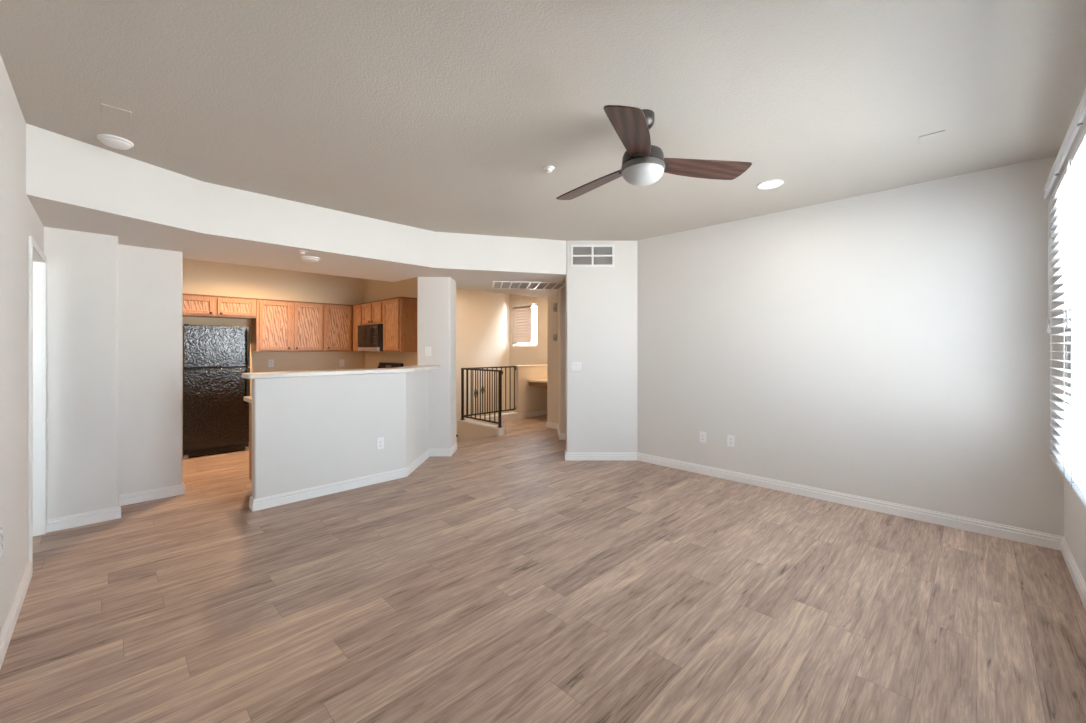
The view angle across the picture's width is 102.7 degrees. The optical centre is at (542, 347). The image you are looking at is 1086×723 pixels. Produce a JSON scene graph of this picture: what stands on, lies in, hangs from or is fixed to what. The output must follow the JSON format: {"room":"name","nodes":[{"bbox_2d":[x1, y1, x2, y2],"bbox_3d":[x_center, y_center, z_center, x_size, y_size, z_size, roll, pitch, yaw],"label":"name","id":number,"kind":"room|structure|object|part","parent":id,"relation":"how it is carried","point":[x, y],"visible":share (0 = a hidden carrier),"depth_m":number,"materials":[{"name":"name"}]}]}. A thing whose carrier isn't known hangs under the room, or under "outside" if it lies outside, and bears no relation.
{"room":"empty living room","nodes":[
{"label":"empty living room","id":0,"kind":"room"},
{"bbox_2d":[0,54,43,632],"bbox_3d":[-1.854,0.030,1.275,0.120,2.740,5.575,0,0,-45],"label":"wall","id":1,"kind":"structure","parent":0,"point":[19,220],"depth_m":2.23,"materials":[{"name":"white paint"}]},
{"bbox_2d":[0,527,2,556],"bbox_3d":[-2.454,0.880,1.965,0.074,0.118,0.009,0,0,45],"label":"wall outlet","id":2,"kind":"object","parent":1,"relation":"attached to","point":[1,528],"visible":1,"depth_m":1.96,"materials":[{"name":"white plastic"}]},
{"bbox_2d":[0,560,31,669],"bbox_3d":[-0.772,1.351,1.833,2.200,0.098,4.535,0,0,-45],"label":"baseboard","id":3,"kind":"structure","parent":1,"relation":"attached to","point":[6,633],"depth_m":2.19,"materials":[{"name":"white wood"}]},
{"bbox_2d":[28,236,45,572],"bbox_3d":[-3.509,0.355,2.932,0.144,2.090,0.888,0,0,-45],"label":"door","id":4,"kind":"structure","parent":1,"relation":"in","point":[36,257],"depth_m":3.23,"materials":[{"name":"white wood"}]},
{"bbox_2d":[44,227,182,518],"bbox_3d":[-4.515,0.030,4.536,0.970,2.740,2.800,0,0,-45],"label":"wall","id":5,"kind":"structure","parent":0,"point":[114,311],"depth_m":3.54,"materials":[{"name":"white paint"}]},
{"bbox_2d":[46,483,184,532],"bbox_3d":[-3.884,1.351,4.419,0.646,0.098,2.189,0,0,-22],"label":"baseboard","id":6,"kind":"structure","parent":5,"relation":"attached to","point":[80,519],"depth_m":3.54,"materials":[{"name":"white wood"}]},
{"bbox_2d":[183,258,363,395],"bbox_3d":[-4.165,0.030,6.781,3.100,2.740,0.120,0,0,-45],"label":"wall","id":7,"kind":"structure","parent":0,"point":[200,277],"depth_m":6.74,"materials":[{"name":"beige paint"}]},
{"bbox_2d":[183,293,255,318],"bbox_3d":[-4.587,-0.572,6.005,0.995,0.284,0.371,0,0,-45],"label":"upper cabinet","id":8,"kind":"object","parent":7,"relation":"attached to","point":[194,305],"visible":0.8,"depth_m":5.94,"materials":[{"name":"brown wood"}]},
{"bbox_3d":[-4.650,-0.567,5.739,0.380,0.123,0.006,0,0,-45],"label":"panel","id":9,"kind":"part","parent":8,"relation":"part of","materials":[{"name":"brown wood"}]},
{"bbox_3d":[-4.644,-0.567,5.733,0.480,0.223,0.022,0,0,-45],"label":"door","id":10,"kind":"part","parent":8,"relation":"part of","materials":[{"name":"brown wood"}]},
{"bbox_3d":[-4.599,-0.707,6.017,0.995,0.014,0.337,0,0,-45],"label":"trim","id":11,"kind":"part","parent":8,"relation":"part of","materials":[{"name":"brown wood"}]},
{"bbox_3d":[-4.294,-0.567,6.084,0.438,0.223,0.022,0,0,-45],"label":"door","id":12,"kind":"part","parent":8,"relation":"part of","materials":[{"name":"brown wood"}]},
{"bbox_3d":[-4.299,-0.567,6.090,0.338,0.123,0.006,0,0,-45],"label":"panel","id":13,"kind":"part","parent":8,"relation":"part of","materials":[{"name":"brown wood"}]},
{"bbox_2d":[268,359,273,366],"bbox_3d":[-4.181,0.235,6.673,0.074,0.118,0.009,0,0,-45],"label":"wall outlet","id":14,"kind":"object","parent":7,"relation":"attached to","point":[270,361],"visible":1,"depth_m":6.67,"materials":[{"name":"white plastic"}]},
{"bbox_2d":[251,298,323,351],"bbox_3d":[-3.910,-0.330,6.682,0.910,0.769,0.371,0,0,-45],"label":"upper cabinet","id":15,"kind":"object","parent":7,"relation":"attached to","point":[278,325],"visible":0.99,"depth_m":6.53,"materials":[{"name":"brown wood"}]},
{"bbox_3d":[-3.958,-0.324,6.419,0.410,0.708,0.022,0,0,-45],"label":"door","id":16,"kind":"part","parent":15,"relation":"part of","materials":[{"name":"brown wood"}]},
{"bbox_3d":[-3.964,-0.324,6.425,0.310,0.608,0.006,0,0,-45],"label":"panel","id":17,"kind":"part","parent":15,"relation":"part of","materials":[{"name":"brown wood"}]},
{"bbox_3d":[-3.922,-0.707,6.694,0.910,0.014,0.337,0,0,-45],"label":"trim","id":18,"kind":"part","parent":15,"relation":"part of","materials":[{"name":"brown wood"}]},
{"bbox_3d":[-3.640,-0.324,6.737,0.400,0.708,0.022,0,0,-45],"label":"door","id":19,"kind":"part","parent":15,"relation":"part of","materials":[{"name":"brown wood"}]},
{"bbox_3d":[-3.646,-0.324,6.743,0.300,0.608,0.006,0,0,-45],"label":"panel","id":20,"kind":"part","parent":15,"relation":"part of","materials":[{"name":"brown wood"}]},
{"bbox_2d":[324,303,352,350],"bbox_3d":[-3.312,-0.330,7.279,0.770,0.769,0.371,0,0,-45],"label":"upper cabinet","id":21,"kind":"object","parent":7,"relation":"attached to","point":[338,318],"visible":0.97,"depth_m":7.06,"materials":[{"name":"brown wood"}]},
{"bbox_3d":[-3.328,-0.324,7.061,0.290,0.608,0.006,0,0,-45],"label":"panel","id":22,"kind":"part","parent":21,"relation":"part of","materials":[{"name":"brown wood"}]},
{"bbox_2d":[26,123,565,296],"bbox_3d":[-1.506,-1.130,5.127,5.820,0.420,2.132,0,0,-45],"label":"soffit","id":23,"kind":"structure","parent":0,"point":[72,184],"depth_m":3.82,"materials":[{"name":"white paint"}]},
{"bbox_2d":[298,250,307,254],"bbox_3d":[-2.280,-0.904,4.119,0.084,0.032,0.084,0,0,-45],"label":"sprinkler head","id":24,"kind":"object","parent":23,"relation":"attached to","point":[303,252],"visible":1,"depth_m":4.10},
{"bbox_2d":[300,256,319,261],"bbox_3d":[-2.369,-0.901,4.419,0.176,0.038,0.176,0,0,-45],"label":"smoke detector","id":25,"kind":"object","parent":23,"relation":"attached to","point":[304,258],"visible":1,"depth_m":4.37,"materials":[{"name":"white plastic"}]},
{"bbox_2d":[492,281,565,289],"bbox_3d":[-0.212,-0.914,6.350,1.050,0.012,0.680,0,0,-8],"label":"ceiling vent","id":26,"kind":"object","parent":23,"relation":"in","point":[496,284],"visible":0.96,"depth_m":6.33,"materials":[{"name":"white plastic"}]},
{"bbox_2d":[252,370,428,498],"bbox_3d":[-1.850,0.832,4.612,0.518,1.136,2.132,0,0,28],"label":"wall","id":27,"kind":"structure","parent":0,"point":[307,432],"depth_m":4.20,"materials":[{"name":"white paint"}]},
{"bbox_2d":[242,365,439,378],"bbox_3d":[-1.847,0.241,4.599,0.622,0.043,2.270,0,0,31],"label":"bar","id":28,"kind":"object","parent":27,"relation":"on","point":[285,374],"visible":1,"depth_m":4.18,"materials":[{"name":"stone"}]},
{"bbox_2d":[249,442,456,510],"bbox_3d":[-1.713,1.351,4.787,0.468,0.098,2.637,0,0,31],"label":"baseboard","id":29,"kind":"structure","parent":27,"relation":"attached to","point":[312,492],"depth_m":4.24,"materials":[{"name":"white wood"}]},
{"bbox_2d":[377,437,383,449],"bbox_3d":[-1.694,0.995,4.522,0.074,0.118,0.009,0,0,-45],"label":"wall outlet","id":30,"kind":"object","parent":27,"relation":"attached to","point":[380,441],"visible":1,"depth_m":4.52,"materials":[{"name":"white plastic"}]},
{"bbox_2d":[364,277,416,368],"bbox_3d":[-2.309,0.030,6.976,0.200,2.740,2.230,0,0,-45],"label":"wall","id":31,"kind":"structure","parent":0,"point":[374,290],"depth_m":7.03,"materials":[{"name":"beige paint"}]},
{"bbox_2d":[352,303,362,350],"bbox_3d":[-2.916,-0.330,7.188,0.348,0.769,0.390,0,0,-45],"label":"upper cabinet","id":32,"kind":"object","parent":31,"relation":"attached to","point":[357,308],"visible":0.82,"depth_m":7.10,"materials":[{"name":"brown wood"}]},
{"bbox_3d":[-3.015,-0.324,7.068,0.006,0.608,0.200,0,0,-45],"label":"panel","id":33,"kind":"part","parent":32,"relation":"part of","materials":[{"name":"brown wood"}]},
{"bbox_2d":[362,300,382,324],"bbox_3d":[-2.525,-0.539,6.781,0.371,0.349,0.730,0,0,-45],"label":"upper cabinet","id":34,"kind":"object","parent":31,"relation":"attached to","point":[372,312],"visible":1,"depth_m":6.64,"materials":[{"name":"brown wood"}]},
{"bbox_3d":[-2.752,-0.534,6.805,0.006,0.188,0.215,0,0,-45],"label":"panel","id":35,"kind":"part","parent":34,"relation":"part of","materials":[{"name":"brown wood"}]},
{"bbox_3d":[-2.757,-0.534,6.799,0.022,0.288,0.315,0,0,-45],"label":"door","id":36,"kind":"part","parent":34,"relation":"part of","materials":[{"name":"brown wood"}]},
{"bbox_2d":[358,324,382,350],"bbox_3d":[-2.554,-0.155,6.751,0.445,0.410,0.720,0,0,-45],"label":"microwave","id":37,"kind":"object","parent":34,"relation":"attached to","point":[370,337],"visible":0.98,"depth_m":6.51,"materials":[{"name":"black plastic"}]},
{"bbox_3d":[-2.735,-0.185,6.698,0.035,0.340,0.540,0,0,-45],"label":"door","id":38,"kind":"part","parent":37,"relation":"part of","materials":[{"name":"black glass"}]},
{"bbox_3d":[-2.479,-0.185,6.442,0.035,0.340,0.176,0,0,-45],"label":"control panel","id":39,"kind":"part","parent":37,"relation":"part of","materials":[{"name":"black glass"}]},
{"bbox_3d":[-2.501,-0.534,6.554,0.006,0.188,0.215,0,0,-45],"label":"panel","id":40,"kind":"part","parent":34,"relation":"part of","materials":[{"name":"brown wood"}]},
{"bbox_3d":[-2.506,-0.534,6.548,0.022,0.288,0.315,0,0,-45],"label":"door","id":41,"kind":"part","parent":34,"relation":"part of","materials":[{"name":"brown wood"}]},
{"bbox_2d":[383,297,416,351],"bbox_3d":[-2.061,-0.330,6.334,0.348,0.769,0.548,0,0,-45],"label":"upper cabinet","id":42,"kind":"object","parent":31,"relation":"attached to","point":[399,313],"visible":0.87,"depth_m":6.15,"materials":[{"name":"brown wood"}]},
{"bbox_3d":[-2.174,-0.324,6.227,0.006,0.608,0.380,0,0,-45],"label":"panel","id":43,"kind":"part","parent":42,"relation":"part of","materials":[{"name":"brown wood"}]},
{"bbox_3d":[-2.179,-0.324,6.221,0.022,0.708,0.480,0,0,-45],"label":"door","id":44,"kind":"part","parent":42,"relation":"part of","materials":[{"name":"brown wood"}]},
{"bbox_3d":[-2.060,-0.707,6.340,0.337,0.014,0.540,0,0,-45],"label":"trim","id":45,"kind":"part","parent":42,"relation":"part of","materials":[{"name":"brown wood"}]},
{"bbox_2d":[417,277,455,448],"bbox_3d":[-1.416,0.030,5.939,0.428,2.740,0.637,0,0,0],"label":"wall column","id":46,"kind":"structure","parent":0,"point":[436,296],"depth_m":5.62,"materials":[{"name":"white paint"}]},
{"bbox_2d":[425,347,430,355],"bbox_3d":[-1.486,0.045,5.616,0.074,0.120,0.011,0,0,0],"label":"light switch","id":47,"kind":"object","parent":46,"relation":"attached to","point":[427,349],"visible":1,"depth_m":5.62,"materials":[{"name":"white plastic"}]},
{"bbox_2d":[456,288,509,441],"bbox_3d":[-2.029,1.230,9.355,3.560,5.140,0.140,0,0,-45],"label":"wall","id":48,"kind":"structure","parent":0,"point":[482,317],"depth_m":9.87,"materials":[{"name":"beige paint"}]},
{"bbox_2d":[510,294,546,411],"bbox_3d":[0.166,1.230,9.606,0.140,5.140,2.610,0,0,-45],"label":"wall","id":49,"kind":"structure","parent":0,"point":[519,355],"depth_m":9.96,"materials":[{"name":"beige paint"}]},
{"bbox_2d":[515,304,536,345],"bbox_3d":[-0.368,-0.525,10.168,0.060,0.970,0.820,0,0,-45],"label":"window","id":50,"kind":"structure","parent":49,"relation":"in","point":[533,304],"depth_m":10.11,"materials":[{"name":"white"}]},
{"bbox_2d":[512,304,532,343],"bbox_3d":[-0.486,-0.492,10.110,0.050,1.025,0.675,0,0,-45],"label":"blind","id":51,"kind":"object","parent":50,"relation":"attached to","point":[522,325],"visible":1,"depth_m":10.09,"materials":[{"name":"white"}]},
{"bbox_2d":[514,366,546,413],"bbox_3d":[-0.134,2.085,9.002,1.140,3.430,0.120,0,0,-45],"label":"wall","id":52,"kind":"structure","parent":0,"point":[528,398],"depth_m":8.78,"materials":[{"name":"beige paint"}]},
{"bbox_2d":[515,364,546,366],"bbox_3d":[-0.140,0.360,8.996,1.155,0.020,0.150,0,0,-45],"label":"trim","id":53,"kind":"structure","parent":52,"relation":"on","point":[542,364],"depth_m":8.75,"materials":[{"name":"beige paint"}]},
{"bbox_2d":[518,410,546,418],"bbox_3d":[-0.086,1.351,8.953,1.140,0.098,0.016,0,0,-45],"label":"baseboard","id":54,"kind":"structure","parent":52,"relation":"attached to","point":[544,412],"depth_m":8.81,"materials":[{"name":"white"}]},
{"bbox_2d":[0,415,1085,722],"bbox_3d":[-1.160,1.500,4.059,10.100,0.200,8.620,0,0,-45],"label":"floor","id":55,"kind":"structure","parent":0,"point":[505,578],"depth_m":2.34,"materials":[{"name":"brown laminate"}]},
{"bbox_2d":[183,324,249,459],"bbox_3d":[-4.443,0.549,5.871,0.710,1.702,0.654,0,0,-45],"label":"refrigerator","id":56,"kind":"object","parent":55,"relation":"on","point":[215,358],"visible":0.87,"depth_m":5.67,"materials":[{"name":"black metal"}]},
{"bbox_3d":[-4.279,-0.016,5.707,0.710,0.548,0.062,0,0,-45],"label":"freezer door","id":57,"kind":"part","parent":56,"relation":"part of","materials":[{"name":"black metal"}]},
{"bbox_3d":[-4.279,0.782,5.707,0.710,1.025,0.062,0,0,-45],"label":"door","id":58,"kind":"part","parent":56,"relation":"part of","materials":[{"name":"black metal"}]},
{"bbox_3d":[-4.012,-0.013,5.893,0.028,0.518,0.075,0,0,-45],"label":"handle","id":59,"kind":"part","parent":56,"relation":"part of","materials":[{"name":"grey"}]},
{"bbox_3d":[-4.012,0.535,5.893,0.028,0.513,0.075,0,0,-45],"label":"handle","id":60,"kind":"part","parent":56,"relation":"part of","materials":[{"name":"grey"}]},
{"bbox_2d":[249,403,251,480],"bbox_3d":[-2.287,0.963,4.553,1.235,0.875,0.613,0,0,-45],"label":"base cabinet","id":61,"kind":"object","parent":55,"relation":"on","point":[250,404],"visible":0.05,"depth_m":4.27,"materials":[{"name":"brown wood"}]},
{"bbox_2d":[244,396,251,403],"bbox_3d":[-2.173,0.503,4.679,1.655,0.042,0.640,0,0,-45],"label":"countertop","id":62,"kind":"structure","parent":61,"relation":"on","point":[246,398],"depth_m":4.22,"materials":[{"name":"beige laminate"}]},
{"bbox_2d":[378,362,402,367],"bbox_3d":[-2.646,0.818,6.659,0.695,1.165,0.760,0,0,-45],"label":"range","id":63,"kind":"object","parent":55,"relation":"on","point":[381,364],"visible":0.12,"depth_m":6.86,"materials":[{"name":"black metal"}]},
{"bbox_2d":[458,414,513,441],"bbox_3d":[-0.650,2.547,7.778,1.320,2.505,1.120,0,0,-45],"label":"curb","id":64,"kind":"object","parent":55,"relation":"on","point":[466,431],"visible":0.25,"depth_m":7.40,"materials":[{"name":"beige paint"}]},
{"bbox_2d":[457,412,517,435],"bbox_3d":[-0.645,1.337,7.766,1.330,0.125,1.175,0,0,-45],"label":"trim","id":65,"kind":"structure","parent":64,"relation":"on","point":[500,431],"depth_m":7.86,"materials":[{"name":"white wood"}]},
{"bbox_2d":[460,366,515,427],"bbox_3d":[-0.606,0.815,7.760,1.307,0.920,1.158,0,0,-45],"label":"stair railing","id":66,"kind":"object","parent":65,"relation":"on","point":[500,372],"visible":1,"depth_m":7.68,"materials":[{"name":"black metal"}]},
{"bbox_3d":[-1.428,0.828,7.707,0.070,0.895,0.070,0,0,-45],"label":"post","id":67,"kind":"part","parent":66,"relation":"part of","materials":[{"name":"black metal"}]},
{"bbox_3d":[-1.061,1.210,7.340,0.026,0.026,1.040,0,0,-45],"label":"rail","id":68,"kind":"part","parent":66,"relation":"part of","materials":[{"name":"black metal"}]},
{"bbox_3d":[-1.038,0.390,7.317,0.042,0.071,1.143,0,0,-45],"label":"rail","id":69,"kind":"part","parent":66,"relation":"part of","materials":[{"name":"black metal"}]},
{"bbox_3d":[-0.979,1.186,8.157,1.270,0.075,0.026,0,0,-45],"label":"rail","id":70,"kind":"part","parent":66,"relation":"part of","materials":[{"name":"black metal"}]},
{"bbox_3d":[-0.986,0.398,8.150,1.292,0.086,0.042,0,0,-45],"label":"rail","id":71,"kind":"part","parent":66,"relation":"part of","materials":[{"name":"black metal"}]},
{"bbox_3d":[-0.693,0.828,6.972,0.070,0.895,0.070,0,0,-45],"label":"post","id":72,"kind":"part","parent":66,"relation":"part of","materials":[{"name":"black metal"}]},
{"bbox_2d":[0,0,1085,240],"bbox_3d":[-1.195,-1.400,4.165,10.200,0.120,8.820,0,0,-45],"label":"ceiling","id":73,"kind":"structure","parent":0,"point":[448,116],"depth_m":2.31,"materials":[{"name":"grey paint"}]},
{"bbox_2d":[97,134,133,149],"bbox_3d":[-2.758,-1.321,2.800,0.170,0.038,0.170,0,0,-45],"label":"smoke detector","id":74,"kind":"object","parent":73,"relation":"attached to","point":[113,141],"visible":1,"depth_m":2.77,"materials":[{"name":"white plastic"}]},
{"bbox_2d":[101,103,131,120],"bbox_3d":[-2.418,-1.337,2.461,0.124,0.007,0.124,0,0,-45],"label":"ceiling plate","id":75,"kind":"object","parent":73,"relation":"attached to","point":[106,109],"visible":1,"depth_m":2.46,"materials":[{"name":"grey paint"}]},
{"bbox_2d":[543,166,554,172],"bbox_3d":[0.044,-1.324,3.231,0.084,0.032,0.084,0,0,-45],"label":"sprinkler head","id":76,"kind":"object","parent":73,"relation":"attached to","point":[548,169],"visible":1,"depth_m":3.21},
{"bbox_2d":[556,105,751,199],"bbox_3d":[0.470,-1.143,2.575,1.234,0.395,1.090,0,0,-45],"label":"ceiling fan","id":77,"kind":"object","parent":73,"relation":"hanging from","point":[644,163],"visible":1,"depth_m":2.44,"materials":[{"name":"brown wood"}]},
{"bbox_3d":[0.320,-1.043,2.782,0.175,0.008,0.590,-17,8,-40],"label":"blade","id":78,"kind":"part","parent":77,"relation":"part of","materials":[{"name":"brown wood"}]},
{"bbox_3d":[0.447,-1.051,2.143,0.175,0.008,0.590,14,7,21],"label":"blade","id":79,"kind":"part","parent":77,"relation":"part of","materials":[{"name":"brown wood"}]},
{"bbox_3d":[0.575,-0.981,2.501,0.234,0.072,0.234,0,0,-45],"label":"globe","id":80,"kind":"part","parent":77,"relation":"part of","materials":[{"name":"white glass"}]},
{"bbox_3d":[0.944,-1.071,2.593,0.590,0.008,0.175,-1,-13,-12],"label":"blade","id":81,"kind":"part","parent":77,"relation":"part of","materials":[{"name":"brown wood"}]},
{"bbox_2d":[756,179,783,188],"bbox_3d":[1.855,-1.335,3.547,0.200,0.011,0.200,0,0,-45],"label":"recessed light","id":82,"kind":"object","parent":73,"relation":"in","point":[769,184],"visible":1,"depth_m":3.55,"materials":[{"name":"white plastic"}]},
{"bbox_2d":[759,181,780,187],"bbox_3d":[1.855,-1.338,3.547,0.157,0.004,0.157,0,0,39],"label":"diffuser","id":83,"kind":"object","parent":82,"relation":"attached to","point":[765,184],"depth_m":3.55,"materials":[{"name":"white plastic"}]},
{"bbox_2d":[919,130,945,143],"bbox_3d":[2.468,-1.337,2.751,0.124,0.007,0.124,0,0,-45],"label":"ceiling plate","id":84,"kind":"object","parent":73,"relation":"attached to","point":[938,135],"visible":1,"depth_m":2.75,"materials":[{"name":"grey paint"}]},
{"bbox_2d":[547,277,565,432],"bbox_3d":[1.354,0.030,6.990,2.200,2.740,2.770,0,0,-45],"label":"wall","id":85,"kind":"structure","parent":0,"point":[556,321],"depth_m":7.49,"materials":[{"name":"beige paint"}]},
{"bbox_2d":[527,378,546,386],"bbox_3d":[0.354,0.698,8.683,0.890,0.115,1.010,0,0,-45],"label":"desk","id":86,"kind":"object","parent":85,"relation":"attached to","point":[534,382],"visible":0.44,"depth_m":8.56,"materials":[{"name":"beige laminate"}]},
{"bbox_2d":[553,303,556,311],"bbox_3d":[0.205,-0.700,7.510,0.029,0.150,0.070,0,0,-45],"label":"door chime","id":87,"kind":"object","parent":85,"relation":"attached to","point":[554,304],"visible":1,"depth_m":7.49,"materials":[{"name":"grey plastic"}]},
{"bbox_2d":[546,422,565,439],"bbox_3d":[0.587,1.351,7.561,1.052,0.098,2.018,0,0,-6],"label":"baseboard","id":88,"kind":"structure","parent":85,"relation":"attached to","point":[562,436],"depth_m":7.41,"materials":[{"name":"white wood"}]},
{"bbox_2d":[566,241,636,451],"bbox_3d":[0.770,0.030,5.494,0.957,2.740,0.156,0,0,0],"label":"wall pier","id":89,"kind":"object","parent":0,"point":[601,302],"visible":0.75,"depth_m":5.42,"materials":[{"name":"white paint"}]},
{"bbox_2d":[572,362,580,371],"bbox_3d":[0.416,0.240,5.411,0.120,0.120,0.011,0,0,0],"label":"light switch","id":90,"kind":"object","parent":89,"relation":"attached to","point":[576,366],"visible":1,"depth_m":5.41,"materials":[{"name":"white plastic"}]},
{"bbox_2d":[571,245,613,266],"bbox_3d":[0.618,-1.150,5.410,0.544,0.276,0.012,0,0,0],"label":"wall vent","id":91,"kind":"object","parent":89,"relation":"attached to","point":[581,255],"visible":1,"depth_m":5.41,"materials":[{"name":"white plastic"}]},
{"bbox_2d":[637,155,1063,535],"bbox_3d":[2.476,0.030,4.203,0.120,2.740,3.592,0,0,-45],"label":"wall","id":92,"kind":"structure","parent":0,"point":[891,345],"depth_m":3.75,"materials":[{"name":"white paint"}]},
{"bbox_2d":[700,432,705,442],"bbox_3d":[1.773,0.990,4.815,0.074,0.118,0.009,0,0,45],"label":"wall outlet","id":93,"kind":"object","parent":92,"relation":"attached to","point":[702,434],"visible":1,"depth_m":4.81,"materials":[{"name":"white plastic"}]},
{"bbox_2d":[727,435,734,446],"bbox_3d":[1.990,0.985,4.598,0.074,0.118,0.009,0,0,45],"label":"wall outlet","id":94,"kind":"object","parent":92,"relation":"attached to","point":[730,439],"visible":1,"depth_m":4.59,"materials":[{"name":"white plastic"}]},
{"bbox_2d":[564,449,1063,550],"bbox_3d":[2.052,1.351,4.442,4.202,0.098,0.545,0,0,36],"label":"baseboard","id":95,"kind":"structure","parent":92,"relation":"attached to","point":[1046,540],"depth_m":3.83,"materials":[{"name":"white wood"}]},
{"bbox_2d":[1064,115,1085,582],"bbox_3d":[1.833,0.030,1.132,5.133,2.740,0.140,0,0,-45],"label":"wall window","id":96,"kind":"structure","parent":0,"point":[1074,511],"depth_m":2.71,"materials":[{"name":"white paint"}]},
{"bbox_2d":[1043,88,1085,198],"bbox_3d":[2.458,-1.043,1.933,2.790,0.078,0.104,0,0,-45],"label":"blind valance","id":97,"kind":"object","parent":96,"relation":"attached to","point":[1080,113],"visible":0.85,"depth_m":2.22,"materials":[{"name":"white plastic"}]},
{"bbox_2d":[1046,160,1085,483],"bbox_3d":[3.140,-0.139,2.617,0.833,1.747,0.084,0,0,-45],"label":"window blind","id":98,"kind":"object","parent":96,"relation":"attached to","point":[1061,458],"visible":0.74,"depth_m":2.55,"materials":[{"name":"white plastic"}]},
{"bbox_3d":[3.381,-0.584,2.903,0.003,0.767,0.005,0,0,-45],"label":"pull cord","id":99,"kind":"part","parent":98,"relation":"part of","materials":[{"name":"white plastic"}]},
{"bbox_3d":[3.360,-0.556,2.881,0.003,0.822,0.005,0,0,-45],"label":"pull cord","id":100,"kind":"part","parent":98,"relation":"part of","materials":[{"name":"white plastic"}]},
{"bbox_3d":[3.355,-0.123,2.822,0.004,1.697,0.070,0,0,-45],"label":"ladder cord","id":101,"kind":"part","parent":98,"relation":"part of","materials":[{"name":"white fabric"}]},
{"bbox_3d":[3.146,0.726,2.612,0.833,0.018,0.060,0,0,-45],"label":"rail","id":102,"kind":"part","parent":98,"relation":"part of","materials":[{"name":"white"}]},
{"bbox_3d":[2.936,-0.123,2.403,0.004,1.697,0.070,0,0,-45],"label":"ladder cord","id":103,"kind":"part","parent":98,"relation":"part of","materials":[{"name":"white fabric"}]},
{"bbox_2d":[1061,537,1085,610],"bbox_3d":[2.598,1.351,2.008,2.813,0.098,0.016,0,0,-45],"label":"baseboard","id":104,"kind":"structure","parent":96,"relation":"attached to","point":[1076,575],"depth_m":2.60,"materials":[{"name":"white wood"}]},
{"bbox_2d":[1065,126,1085,509],"bbox_3d":[2.155,-0.139,1.632,1.895,1.747,0.084,0,0,-45],"label":"window","id":105,"kind":"structure","parent":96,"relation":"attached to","point":[1077,159],"depth_m":2.18,"materials":[{"name":"white"}]},
{"bbox_3d":[2.770,-0.584,2.292,0.003,0.767,0.005,0,0,-45],"label":"pull cord","id":106,"kind":"part","parent":105,"relation":"part of","materials":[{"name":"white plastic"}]},
{"bbox_3d":[2.749,-0.556,2.271,0.003,0.822,0.005,0,0,-45],"label":"pull cord","id":107,"kind":"part","parent":105,"relation":"part of","materials":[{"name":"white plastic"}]},
{"bbox_3d":[2.745,-0.123,2.212,0.004,1.697,0.070,0,0,-45],"label":"ladder cord","id":108,"kind":"part","parent":105,"relation":"part of","materials":[{"name":"white fabric"}]},
{"bbox_3d":[2.160,0.726,1.627,1.895,0.018,0.060,0,0,-45],"label":"rail","id":109,"kind":"part","parent":105,"relation":"part of","materials":[{"name":"white"}]}
]}

